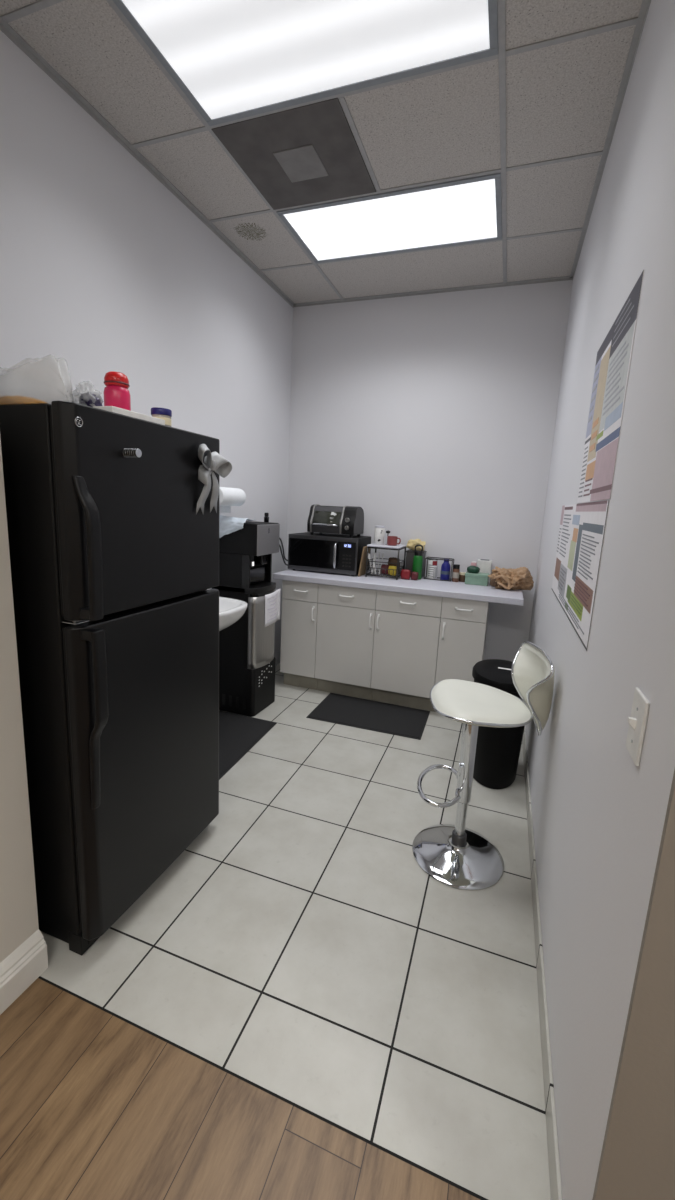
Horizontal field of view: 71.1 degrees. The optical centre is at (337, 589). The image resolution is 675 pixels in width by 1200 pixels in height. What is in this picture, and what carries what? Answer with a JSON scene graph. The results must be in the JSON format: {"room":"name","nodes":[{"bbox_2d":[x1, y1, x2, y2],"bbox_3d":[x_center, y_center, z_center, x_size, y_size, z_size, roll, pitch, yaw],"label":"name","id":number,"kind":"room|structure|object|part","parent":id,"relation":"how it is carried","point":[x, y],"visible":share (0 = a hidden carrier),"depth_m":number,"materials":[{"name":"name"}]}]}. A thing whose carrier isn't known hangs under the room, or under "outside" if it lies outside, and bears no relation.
{"room":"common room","nodes":[
{"label":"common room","id":0,"kind":"room"},
{"bbox_2d":[0,438,38,962],"bbox_3d":[-1.225,-0.354,1.280,0.723,3.072,0.120,6,11,19],"label":"wall","id":1,"kind":"structure","parent":0,"point":[18,901],"depth_m":1.34,"materials":[{"name":"paint"}]},
{"bbox_2d":[0,30,292,665],"bbox_3d":[-0.971,-0.631,2.868,0.120,3.072,3.087,6,11,19],"label":"wall","id":2,"kind":"structure","parent":0,"point":[104,269],"depth_m":2.26,"materials":[{"name":"paint"}]},
{"bbox_2d":[219,487,245,512],"bbox_3d":[-0.746,-0.580,3.050,0.195,0.163,0.308,6,11,19],"label":"paper towel roll","id":3,"kind":"object","parent":2,"relation":"attached to","point":[228,497],"visible":0.64,"depth_m":3.02,"materials":[{"name":"white paper"}]},
{"bbox_2d":[219,597,246,630],"bbox_3d":[-0.790,0.207,2.772,0.455,0.547,0.490,6,11,19],"label":"sink","id":4,"kind":"object","parent":2,"relation":"attached to","point":[231,610],"visible":0.28,"depth_m":2.73,"materials":[{"name":"white ceramic"}]},
{"bbox_2d":[38,976,487,1199],"bbox_3d":[-0.241,1.291,1.226,1.484,0.050,0.007,6,11,19],"label":"trim","id":5,"kind":"structure","parent":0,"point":[39,977],"depth_m":1.18,"materials":[{"name":"brown wood"}]},
{"bbox_2d":[0,663,550,1199],"bbox_3d":[0.836,1.576,0.079,5.737,0.100,7.695,6,11,19],"label":"floor","id":6,"kind":"structure","parent":0,"point":[300,946],"depth_m":1.39,"materials":[{"name":"tile"}]},
{"bbox_2d":[0,401,219,955],"bbox_3d":[-0.937,0.266,1.784,0.804,1.700,0.712,6,11,19],"label":"refrigerator","id":7,"kind":"object","parent":6,"relation":"on","point":[113,562],"visible":1,"depth_m":1.46,"materials":[{"name":"black metal"}]},
{"bbox_2d":[93,406,164,424],"bbox_3d":[-0.684,-0.535,1.460,0.185,0.019,0.220,6,11,19],"label":"tray","id":8,"kind":"object","parent":7,"relation":"on","point":[107,408],"visible":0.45,"depth_m":1.40,"materials":[{"name":"white plastic"}]},
{"bbox_2d":[79,392,102,406],"bbox_3d":[-0.723,-0.558,1.363,0.087,0.083,0.091,2,10,-3],"label":"pack","id":9,"kind":"object","parent":8,"relation":"on","point":[90,399],"visible":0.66,"depth_m":1.35,"materials":[{"name":"clear plastic"}]},
{"bbox_2d":[104,371,130,410],"bbox_3d":[-0.707,-0.618,1.514,0.078,0.148,0.078,6,11,19],"label":"water bottle","id":10,"kind":"object","parent":8,"relation":"on","point":[116,392],"visible":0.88,"depth_m":1.48,"materials":[{"name":"pink plastic"}]},
{"bbox_3d":[-0.704,-0.670,1.504,0.072,0.042,0.072,6,11,19],"label":"lid","id":11,"kind":"part","parent":10,"relation":"part of","materials":[{"name":"red plastic"}]},
{"bbox_2d":[122,449,141,457],"bbox_3d":[-0.599,-0.399,1.373,0.051,0.025,0.025,6,11,19],"label":"magnet","id":12,"kind":"object","parent":7,"relation":"attached to","point":[137,453],"visible":1,"depth_m":1.36,"materials":[{"name":"silver metal"}]},
{"bbox_2d":[51,401,219,620],"bbox_3d":[-0.581,-0.249,1.570,0.101,0.578,0.712,6,11,19],"label":"freezer","id":13,"kind":"object","parent":7,"relation":"in","point":[131,534],"depth_m":1.41,"materials":[{"name":"black metal"}]},
{"bbox_2d":[65,589,218,939],"bbox_3d":[-0.619,0.553,1.716,0.101,1.019,0.712,6,11,19],"label":"refrigerator door","id":14,"kind":"structure","parent":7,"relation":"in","point":[143,682],"depth_m":1.57,"materials":[{"name":"black metal"}]},
{"bbox_2d":[151,407,171,426],"bbox_3d":[-0.589,-0.572,1.578,0.066,0.061,0.066,6,11,19],"label":"jar","id":15,"kind":"object","parent":7,"relation":"on","point":[165,414],"visible":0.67,"depth_m":1.55,"materials":[{"name":"blue plastic"}]},
{"bbox_3d":[-0.588,-0.592,1.574,0.066,0.021,0.066,6,11,19],"label":"lid","id":16,"kind":"part","parent":15,"relation":"part of","materials":[{"name":"blue plastic"}]},
{"bbox_3d":[-0.589,-0.563,1.580,0.062,0.042,0.062,6,11,19],"label":"glass","id":17,"kind":"part","parent":15,"relation":"part of","materials":[{"name":"glass"}]},
{"bbox_2d":[196,444,231,513],"bbox_3d":[-0.468,-0.406,1.748,0.076,0.252,0.175,6,11,19],"label":"ribbon bow","id":18,"kind":"object","parent":7,"relation":"attached to","point":[213,461],"visible":1,"depth_m":1.74,"materials":[{"name":"white fabric"}]},
{"bbox_3d":[-0.943,-0.597,1.408,0.667,0.134,0.281,6,11,19],"label":"plastic bag","id":19,"kind":"object","parent":7,"relation":"on","visible":0},
{"bbox_2d":[0,395,46,404],"bbox_3d":[-0.902,-0.531,1.346,0.121,0.028,0.098,6,11,19],"label":"packet","id":20,"kind":"object","parent":19,"relation":"in","point":[4,400],"visible":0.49,"depth_m":1.30,"materials":[{"name":"brown paper"}]},
{"bbox_2d":[212,521,279,716],"bbox_3d":[-0.642,0.189,3.331,0.358,1.325,0.322,6,11,19],"label":"water dispenser","id":21,"kind":"object","parent":6,"relation":"on","point":[247,661],"visible":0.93,"depth_m":3.21,"materials":[{"name":"black plastic"}]},
{"bbox_2d":[219,515,254,537],"bbox_3d":[-0.686,-0.410,3.150,0.236,0.170,0.189,6,11,19],"label":"bag","id":22,"kind":"object","parent":21,"relation":"on","point":[227,525],"visible":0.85,"depth_m":3.07,"materials":[{"name":"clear plastic"}]},
{"bbox_2d":[214,581,275,593],"bbox_3d":[-0.632,-0.027,3.293,0.357,0.040,0.321,6,11,19],"label":"shelf","id":23,"kind":"object","parent":21,"relation":"attached to","point":[258,587],"depth_m":3.16,"materials":[{"name":"black plastic"}]},
{"bbox_3d":[-0.566,-0.104,3.256,0.033,0.105,0.261,6,11,19],"label":"splash panel","id":24,"kind":"part","parent":21,"relation":"part of","materials":[{"name":"black plastic"}]},
{"bbox_3d":[-0.533,-0.214,3.226,0.085,0.074,0.081,6,11,19],"label":"spout","id":25,"kind":"part","parent":21,"relation":"part of","materials":[{"name":"black plastic"}]},
{"bbox_3d":[-0.517,0.270,3.300,0.085,0.497,0.317,6,11,19],"label":"steel door","id":26,"kind":"part","parent":21,"relation":"part of","materials":[{"name":"silver metal"}]},
{"bbox_2d":[264,513,268,521],"bbox_3d":[-0.499,-0.510,3.316,0.036,0.066,0.036,6,11,19],"label":"pump bottle","id":27,"kind":"object","parent":21,"relation":"on","point":[266,518],"visible":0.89,"depth_m":3.30,"materials":[{"name":"black plastic"}]},
{"bbox_3d":[-0.464,-0.341,3.180,0.007,0.201,0.313,6,11,19],"label":"panel","id":28,"kind":"part","parent":21,"relation":"part of","materials":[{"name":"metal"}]},
{"bbox_2d":[265,589,279,626],"bbox_3d":[-0.450,0.126,3.335,0.022,0.231,0.284,5,11,13],"label":"paper note","id":29,"kind":"object","parent":21,"relation":"attached to","point":[272,601],"visible":1,"depth_m":3.29,"materials":[{"name":"white paper"}]},
{"bbox_2d":[279,537,287,560],"bbox_3d":[-0.441,-0.312,3.666,0.060,0.259,0.586,5,11,13],"label":"power cord","id":30,"kind":"object","parent":21,"relation":"attached to","point":[279,537],"visible":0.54,"depth_m":3.74,"materials":[{"name":"black plastic"}]},
{"bbox_2d":[279,544,287,565],"bbox_3d":[-0.455,-0.270,3.688,0.058,0.237,0.604,5,11,15],"label":"power cord","id":31,"kind":"object","parent":21,"relation":"attached to","point":[279,544],"visible":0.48,"depth_m":3.77,"materials":[{"name":"black plastic"}]},
{"bbox_2d":[219,710,276,779],"bbox_3d":[-0.755,0.935,2.876,0.492,0.008,0.822,6,11,19],"label":"floor mat","id":32,"kind":"object","parent":6,"relation":"on","point":[238,733],"visible":0.3,"depth_m":2.98,"materials":[{"name":"rubber"}]},
{"bbox_2d":[280,580,318,689],"bbox_3d":[-0.215,0.324,3.940,0.300,0.880,0.617,6,11,19],"label":"base cabinet","id":33,"kind":"object","parent":6,"relation":"on","point":[299,599],"visible":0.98,"depth_m":3.68,"materials":[{"name":"laminate"}]},
{"bbox_3d":[-0.304,0.378,3.695,0.298,0.598,0.018,6,11,19],"label":"door","id":34,"kind":"part","parent":33,"relation":"part of","materials":[{"name":"laminate"}]},
{"bbox_3d":[-0.287,0.007,3.627,0.298,0.148,0.018,6,11,19],"label":"drawer","id":35,"kind":"part","parent":33,"relation":"part of","materials":[{"name":"laminate"}]},
{"bbox_2d":[273,569,523,605],"bbox_3d":[0.457,-0.060,3.641,1.812,0.045,0.624,6,11,19],"label":"countertop","id":36,"kind":"structure","parent":33,"relation":"on","point":[447,589],"depth_m":3.41,"materials":[{"name":"white laminate"}]},
{"bbox_2d":[288,532,370,575],"bbox_3d":[-0.069,-0.302,3.885,0.585,0.295,0.432,6,11,19],"label":"microwave","id":37,"kind":"object","parent":36,"relation":"on","point":[325,552],"visible":0.97,"depth_m":3.73,"materials":[{"name":"black plastic"}]},
{"bbox_3d":[-0.190,-0.292,3.754,0.427,0.220,0.015,6,11,19],"label":"door glass","id":38,"kind":"part","parent":37,"relation":"part of","materials":[{"name":"black glass"}]},
{"bbox_2d":[307,504,363,537],"bbox_3d":[-0.015,-0.565,3.832,0.395,0.245,0.305,6,11,19],"label":"toaster oven","id":39,"kind":"object","parent":37,"relation":"on","point":[347,520],"visible":1,"depth_m":3.74,"materials":[{"name":"metal"}]},
{"bbox_3d":[-0.100,-0.511,3.728,0.220,0.027,0.037,6,11,19],"label":"door handle","id":40,"kind":"part","parent":39,"relation":"part of","materials":[{"name":"silver metal"}]},
{"bbox_3d":[-0.076,-0.596,3.765,0.225,0.147,0.088,6,11,19],"label":"glass door","id":41,"kind":"part","parent":39,"relation":"part of","materials":[{"name":"black glass"}]},
{"bbox_3d":[-0.018,-0.265,3.665,0.022,0.210,0.046,6,11,19],"label":"handle","id":42,"kind":"part","parent":37,"relation":"part of","materials":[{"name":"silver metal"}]},
{"bbox_3d":[0.076,-0.263,3.663,0.134,0.220,0.014,6,11,19],"label":"control panel","id":43,"kind":"part","parent":37,"relation":"part of","materials":[{"name":"black plastic"}]},
{"bbox_2d":[358,546,370,576],"bbox_3d":[0.214,-0.232,3.741,0.042,0.234,0.190,6,11,19],"label":"cutting board","id":44,"kind":"object","parent":36,"relation":"on","point":[362,569],"visible":0.66,"depth_m":3.69,"materials":[{"name":"brown wood"}]},
{"bbox_2d":[365,547,405,579],"bbox_3d":[0.385,-0.226,3.745,0.257,0.237,0.262,6,11,19],"label":"wire rack","id":45,"kind":"object","parent":36,"relation":"on","point":[398,572],"visible":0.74,"depth_m":3.65,"materials":[{"name":"black metal"}]},
{"bbox_3d":[0.228,-0.218,3.669,0.011,0.235,0.011,2,10,-3],"label":"post","id":46,"kind":"part","parent":45,"relation":"part of","materials":[{"name":"metal"}]},
{"bbox_2d":[380,564,388,574],"bbox_3d":[0.375,-0.164,3.711,0.082,0.079,0.049,6,11,19],"label":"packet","id":47,"kind":"object","parent":45,"relation":"in","point":[383,566],"visible":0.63,"depth_m":3.69,"materials":[{"name":"plastic"}]},
{"bbox_2d":[367,543,406,548],"bbox_3d":[0.391,-0.350,3.721,0.260,0.014,0.267,6,11,19],"label":"serving tray","id":48,"kind":"object","parent":45,"relation":"on","point":[399,546],"visible":0.75,"depth_m":3.62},
{"bbox_2d":[374,526,384,544],"bbox_3d":[0.328,-0.431,3.707,0.082,0.144,0.089,6,11,19],"label":"canister","id":49,"kind":"object","parent":48,"relation":"on","point":[379,533],"visible":1,"depth_m":3.68,"materials":[{"name":"white plastic"}]},
{"bbox_2d":[387,536,400,545],"bbox_3d":[0.431,-0.381,3.665,0.080,0.070,0.098,-5,13,-37],"label":"mug","id":50,"kind":"object","parent":48,"relation":"on","point":[391,540],"visible":0.99,"depth_m":3.64,"materials":[{"name":"red ceramic"}]},
{"bbox_2d":[388,566,395,575],"bbox_3d":[0.424,-0.149,3.649,0.064,0.077,0.030,6,11,19],"label":"packet","id":51,"kind":"object","parent":45,"relation":"in","point":[390,567],"visible":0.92,"depth_m":3.64,"materials":[{"name":"yellow plastic"}]},
{"bbox_2d":[388,557,399,571],"bbox_3d":[0.449,-0.199,3.780,0.093,0.129,0.094,6,11,19],"label":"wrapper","id":52,"kind":"object","parent":45,"relation":"in","point":[391,560],"visible":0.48,"depth_m":3.74,"materials":[{"name":"brown plastic"}]},
{"bbox_3d":[0.458,-0.193,3.590,0.011,0.235,0.011,2,10,-3],"label":"post","id":53,"kind":"part","parent":45,"relation":"part of","materials":[{"name":"metal"}]},
{"bbox_3d":[0.542,-0.231,3.822,0.011,0.235,0.011,2,10,-3],"label":"post","id":54,"kind":"part","parent":45,"relation":"part of","materials":[{"name":"metal"}]},
{"bbox_2d":[400,569,410,579],"bbox_3d":[0.526,-0.122,3.652,0.081,0.076,0.048,6,11,19],"label":"snack bag","id":55,"kind":"object","parent":36,"relation":"on","point":[405,574],"visible":1,"depth_m":3.63,"materials":[{"name":"red plastic"}]},
{"bbox_2d":[411,571,418,579],"bbox_3d":[0.595,-0.110,3.635,0.057,0.066,0.040,6,11,19],"label":"snack bag","id":56,"kind":"object","parent":36,"relation":"on","point":[414,575],"visible":1,"depth_m":3.62,"materials":[{"name":"red plastic"}]},
{"bbox_2d":[405,550,426,577],"bbox_3d":[0.626,-0.211,3.802,0.146,0.210,0.141,6,11,19],"label":"storage bin","id":57,"kind":"object","parent":36,"relation":"on","point":[409,553],"visible":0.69,"depth_m":3.75,"materials":[{"name":"metal"}]},
{"bbox_2d":[406,539,425,550],"bbox_3d":[0.632,-0.364,3.782,0.155,0.097,0.129,6,11,19],"label":"towel","id":58,"kind":"object","parent":57,"relation":"on","point":[411,544],"visible":0.85,"depth_m":3.74,"materials":[{"name":"beige fabric"}]},
{"bbox_2d":[412,544,422,579],"bbox_3d":[0.627,-0.221,3.686,0.074,0.270,0.074,6,11,19],"label":"bottle","id":59,"kind":"object","parent":36,"relation":"on","point":[418,558],"visible":0.95,"depth_m":3.66,"materials":[{"name":"green plastic"}]},
{"bbox_2d":[423,557,453,580],"bbox_3d":[0.798,-0.167,3.713,0.213,0.167,0.118,6,11,19],"label":"wire caddy","id":60,"kind":"object","parent":36,"relation":"on","point":[427,558],"visible":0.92,"depth_m":3.69,"materials":[{"name":"metal"}]},
{"bbox_2d":[427,559,437,578],"bbox_3d":[0.750,-0.166,3.730,0.080,0.159,0.080,6,11,19],"label":"can","id":61,"kind":"object","parent":60,"relation":"in","point":[432,567],"visible":0.8,"depth_m":3.70,"materials":[{"name":"white metal"}]},
{"bbox_2d":[428,565,436,577],"bbox_3d":[0.743,-0.144,3.701,0.062,0.106,0.015,5,10,11],"label":"print","id":62,"kind":"object","parent":61,"relation":"attached to","point":[432,569],"depth_m":3.70},
{"bbox_2d":[440,559,450,579],"bbox_3d":[0.847,-0.160,3.695,0.075,0.168,0.075,6,11,19],"label":"bottle","id":63,"kind":"object","parent":60,"relation":"in","point":[445,568],"visible":0.91,"depth_m":3.67,"materials":[{"name":"blue plastic"}]},
{"bbox_2d":[452,564,459,581],"bbox_3d":[0.916,-0.131,3.650,0.053,0.134,0.053,6,11,19],"label":"spice jar","id":64,"kind":"object","parent":36,"relation":"on","point":[456,568],"visible":1,"depth_m":3.63,"materials":[{"name":"black plastic"}]},
{"bbox_2d":[459,572,464,581],"bbox_3d":[0.975,-0.101,3.673,0.060,0.072,0.060,6,11,19],"label":"jar","id":65,"kind":"object","parent":36,"relation":"on","point":[462,574],"visible":0.71,"depth_m":3.65,"materials":[{"name":"brown glass"}]},
{"bbox_2d":[465,572,488,585],"bbox_3d":[1.057,-0.086,3.579,0.171,0.084,0.116,6,11,19],"label":"box","id":66,"kind":"object","parent":36,"relation":"on","point":[481,579],"visible":0.88,"depth_m":3.53,"materials":[{"name":"green cardboard"}]},
{"bbox_2d":[467,565,479,572],"bbox_3d":[1.030,-0.159,3.577,0.098,0.055,0.069,6,11,19],"label":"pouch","id":67,"kind":"object","parent":66,"relation":"on","point":[472,569],"visible":1,"depth_m":3.55,"materials":[{"name":"green plastic"}]},
{"bbox_3d":[1.058,-0.115,3.574,0.171,0.024,0.116,6,11,19],"label":"lid","id":68,"kind":"part","parent":66,"relation":"part of","materials":[{"name":"green plastic"}]},
{"bbox_2d":[477,559,491,583],"bbox_3d":[1.136,-0.147,3.667,0.105,0.181,0.075,6,11,19],"label":"carton","id":69,"kind":"object","parent":36,"relation":"on","point":[485,565],"visible":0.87,"depth_m":3.63,"materials":[{"name":"white cardboard"}]},
{"bbox_2d":[488,566,533,589],"bbox_3d":[1.269,-0.096,3.455,0.318,0.166,0.330,6,11,19],"label":"bag","id":70,"kind":"object","parent":36,"relation":"on","point":[520,578],"visible":1,"depth_m":3.37,"materials":[{"name":"paper"}]},
{"bbox_2d":[315,584,376,699],"bbox_3d":[0.141,0.363,3.818,0.452,0.880,0.617,6,11,19],"label":"base cabinet","id":71,"kind":"object","parent":6,"relation":"on","point":[345,615],"visible":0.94,"depth_m":3.56,"materials":[{"name":"laminate"}]},
{"bbox_3d":[0.068,0.046,3.505,0.451,0.148,0.018,6,11,19],"label":"drawer","id":72,"kind":"part","parent":71,"relation":"part of","materials":[{"name":"laminate"}]},
{"bbox_3d":[0.239,0.232,3.447,0.016,0.122,0.034,6,11,19],"label":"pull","id":73,"kind":"part","parent":71,"relation":"part of","materials":[{"name":"silver metal"}]},
{"bbox_2d":[306,693,429,739],"bbox_3d":[0.237,0.890,3.382,0.795,0.008,0.482,6,11,19],"label":"floor mat","id":74,"kind":"object","parent":6,"relation":"on","point":[398,720],"visible":1,"depth_m":3.35,"materials":[{"name":"rubber"}]},
{"bbox_2d":[371,590,442,710],"bbox_3d":[0.575,0.411,3.668,0.468,0.880,0.617,6,11,19],"label":"base cabinet","id":75,"kind":"object","parent":6,"relation":"on","point":[407,626],"visible":0.93,"depth_m":3.41,"materials":[{"name":"laminate"}]},
{"bbox_3d":[0.495,0.094,3.332,0.120,0.018,0.034,6,11,19],"label":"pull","id":76,"kind":"part","parent":75,"relation":"part of","materials":[{"name":"silver metal"}]},
{"bbox_3d":[0.503,0.094,3.356,0.467,0.148,0.018,6,11,19],"label":"drawer","id":77,"kind":"part","parent":75,"relation":"part of","materials":[{"name":"laminate"}]},
{"bbox_2d":[434,597,489,711],"bbox_3d":[0.940,0.451,3.543,0.303,0.880,0.617,6,11,19],"label":"base cabinet","id":78,"kind":"object","parent":6,"relation":"on","point":[463,624],"visible":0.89,"depth_m":3.26,"materials":[{"name":"laminate"}]},
{"bbox_3d":[0.736,0.287,3.277,0.016,0.122,0.034,6,11,19],"label":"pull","id":79,"kind":"part","parent":78,"relation":"part of","materials":[{"name":"silver metal"}]},
{"bbox_3d":[0.850,0.505,3.299,0.302,0.598,0.018,6,11,19],"label":"door","id":80,"kind":"part","parent":78,"relation":"part of","materials":[{"name":"laminate"}]},
{"bbox_3d":[0.859,0.134,3.207,0.120,0.018,0.034,6,11,19],"label":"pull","id":81,"kind":"part","parent":78,"relation":"part of","materials":[{"name":"silver metal"}]},
{"bbox_3d":[0.868,0.134,3.231,0.302,0.148,0.018,6,11,19],"label":"drawer","id":82,"kind":"part","parent":78,"relation":"part of","materials":[{"name":"laminate"}]},
{"bbox_2d":[412,641,554,889],"bbox_3d":[0.592,0.689,1.953,0.491,0.950,0.448,6,11,19],"label":"bar stool","id":83,"kind":"object","parent":6,"relation":"on","point":[457,856],"visible":1,"depth_m":1.94,"materials":[{"name":"silver metal"}]},
{"bbox_3d":[0.573,0.461,1.913,0.410,0.031,0.433,6,11,19],"label":"seat trim","id":84,"kind":"part","parent":83,"relation":"part of","materials":[{"name":"silver metal"}]},
{"bbox_2d":[432,679,530,723],"bbox_3d":[0.573,0.451,1.911,0.399,0.040,0.423,6,11,19],"label":"seat cushion","id":85,"kind":"object","parent":83,"relation":"on","point":[462,701],"depth_m":1.86,"materials":[{"name":"white leather"}]},
{"bbox_3d":[0.781,0.412,1.896,0.113,0.367,0.360,3,10,4],"label":"backrest trim","id":86,"kind":"part","parent":83,"relation":"part of","materials":[{"name":"silver metal"}]},
{"bbox_2d":[514,644,550,728],"bbox_3d":[0.781,0.412,1.896,0.103,0.357,0.350,3,10,4],"label":"backrest cushion","id":87,"kind":"object","parent":83,"relation":"on","point":[532,665],"depth_m":1.88,"materials":[{"name":"white leather"}]},
{"bbox_2d":[472,659,524,788],"bbox_3d":[0.904,0.739,2.662,0.328,0.628,0.420,6,11,19],"label":"trash can","id":88,"kind":"object","parent":6,"relation":"on","point":[497,749],"visible":0.59,"depth_m":2.53,"materials":[{"name":"black plastic"}]},
{"bbox_3d":[0.917,0.461,2.612,0.328,0.062,0.420,6,11,19],"label":"lid","id":89,"kind":"part","parent":88,"relation":"part of","materials":[{"name":"black plastic"}]},
{"bbox_2d":[1,0,637,298],"bbox_3d":[0.018,-1.968,1.887,2.097,0.008,3.595,6,11,19],"label":"grid","id":90,"kind":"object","parent":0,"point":[36,6],"depth_m":2.01,"materials":[{"name":"metal"}]},
{"bbox_2d":[0,0,641,302],"bbox_3d":[1.004,-1.505,-0.544,5.857,0.049,7.835,6,11,19],"label":"ceiling","id":91,"kind":"structure","parent":0,"point":[561,98],"depth_m":2.04,"materials":[{"name":"tile"}]},
{"bbox_2d":[211,98,375,209],"bbox_3d":[-0.177,-2.040,2.256,0.591,0.010,0.597,6,11,19],"label":"ceiling vent","id":92,"kind":"object","parent":91,"relation":"in","point":[307,154],"visible":1,"depth_m":2.20,"materials":[{"name":"grey metal"}]},
{"bbox_3d":[-0.172,-2.038,2.260,0.200,0.005,0.210,6,11,19],"label":"plate","id":93,"kind":"part","parent":92,"relation":"part of","materials":[{"name":"grey metal"}]},
{"bbox_2d":[112,0,497,125],"bbox_3d":[-0.092,-1.915,1.590,1.195,0.010,0.586,6,11,19],"label":"recessed light","id":94,"kind":"object","parent":91,"relation":"in","point":[233,60],"visible":1,"depth_m":1.66,"materials":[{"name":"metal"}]},
{"bbox_2d":[276,173,501,263],"bbox_3d":[0.318,-2.103,2.723,1.195,0.010,0.586,6,11,19],"label":"recessed light","id":95,"kind":"object","parent":91,"relation":"in","point":[468,210],"visible":1,"depth_m":2.67,"materials":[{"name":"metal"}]},
{"bbox_2d":[286,280,572,661],"bbox_3d":[0.570,-0.744,3.889,2.097,3.072,0.120,6,11,19],"label":"wall","id":96,"kind":"structure","parent":0,"point":[433,416],"depth_m":3.68,"materials":[{"name":"paint"}]},
{"bbox_2d":[525,0,674,1199],"bbox_3d":[1.085,-0.388,2.070,0.120,3.072,3.265,6,11,19],"label":"wall","id":97,"kind":"structure","parent":0,"point":[598,816],"depth_m":1.09,"materials":[{"name":"paint"}]},
{"bbox_2d":[0,0,650,307],"bbox_3d":[0.093,-1.993,2.098,2.097,0.028,3.145,6,11,19],"label":"trim","id":98,"kind":"structure","parent":97,"relation":"attached to","point":[5,27],"depth_m":2.24,"materials":[{"name":"metal"}]},
{"bbox_2d":[522,727,562,1199],"bbox_3d":[0.955,1.070,2.357,0.009,0.090,3.025,6,11,19],"label":"baseboard","id":99,"kind":"structure","parent":97,"relation":"attached to","point":[550,1110],"depth_m":1.33,"materials":[{"name":"tile"}]},
{"bbox_2d":[552,500,609,650],"bbox_3d":[0.909,-0.122,1.835,0.003,0.420,1.160,6,11,19],"label":"poster","id":100,"kind":"object","parent":97,"relation":"attached to","point":[582,529],"visible":1,"depth_m":1.60,"materials":[{"name":"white paper"}]},
{"bbox_2d":[577,270,643,502],"bbox_3d":[0.843,-0.561,1.501,0.003,0.551,0.644,6,11,19],"label":"poster","id":101,"kind":"object","parent":97,"relation":"attached to","point":[613,360],"visible":1,"depth_m":1.40,"materials":[{"name":"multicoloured paper"}]},
{"bbox_2d":[592,769,674,1199],"bbox_3d":[0.483,-0.144,0.571,0.007,3.072,0.011,6,11,19],"label":"trim","id":102,"kind":"structure","parent":97,"relation":"attached to","point":[670,813],"depth_m":0.70,"materials":[{"name":"beige paint"}]},
{"bbox_2d":[626,687,649,765],"bbox_3d":[0.515,0.235,0.822,0.018,0.116,0.074,6,11,19],"label":"light switch","id":103,"kind":"object","parent":97,"relation":"attached to","point":[637,721],"visible":1,"depth_m":0.81,"materials":[{"name":"white plastic"}]},
{"bbox_2d":[600,818,674,1199],"bbox_3d":[2.165,0.030,0.054,3.540,3.072,0.124,6,11,19],"label":"wall","id":104,"kind":"structure","parent":0,"point":[641,1159],"depth_m":0.72,"materials":[{"name":"beige paint"}]},
{"bbox_3d":[-1.719,0.032,-0.968,0.120,3.072,4.508,6,11,19],"label":"wall","id":105,"kind":"structure","parent":0,"visible":0},
{"bbox_2d":[0,929,47,1014],"bbox_3d":[-1.697,1.476,-0.673,0.030,0.130,4.628,6,11,19],"label":"baseboard","id":106,"kind":"structure","parent":105,"relation":"attached to","point":[26,963],"depth_m":1.40,"materials":[{"name":"white paint"}]}
]}

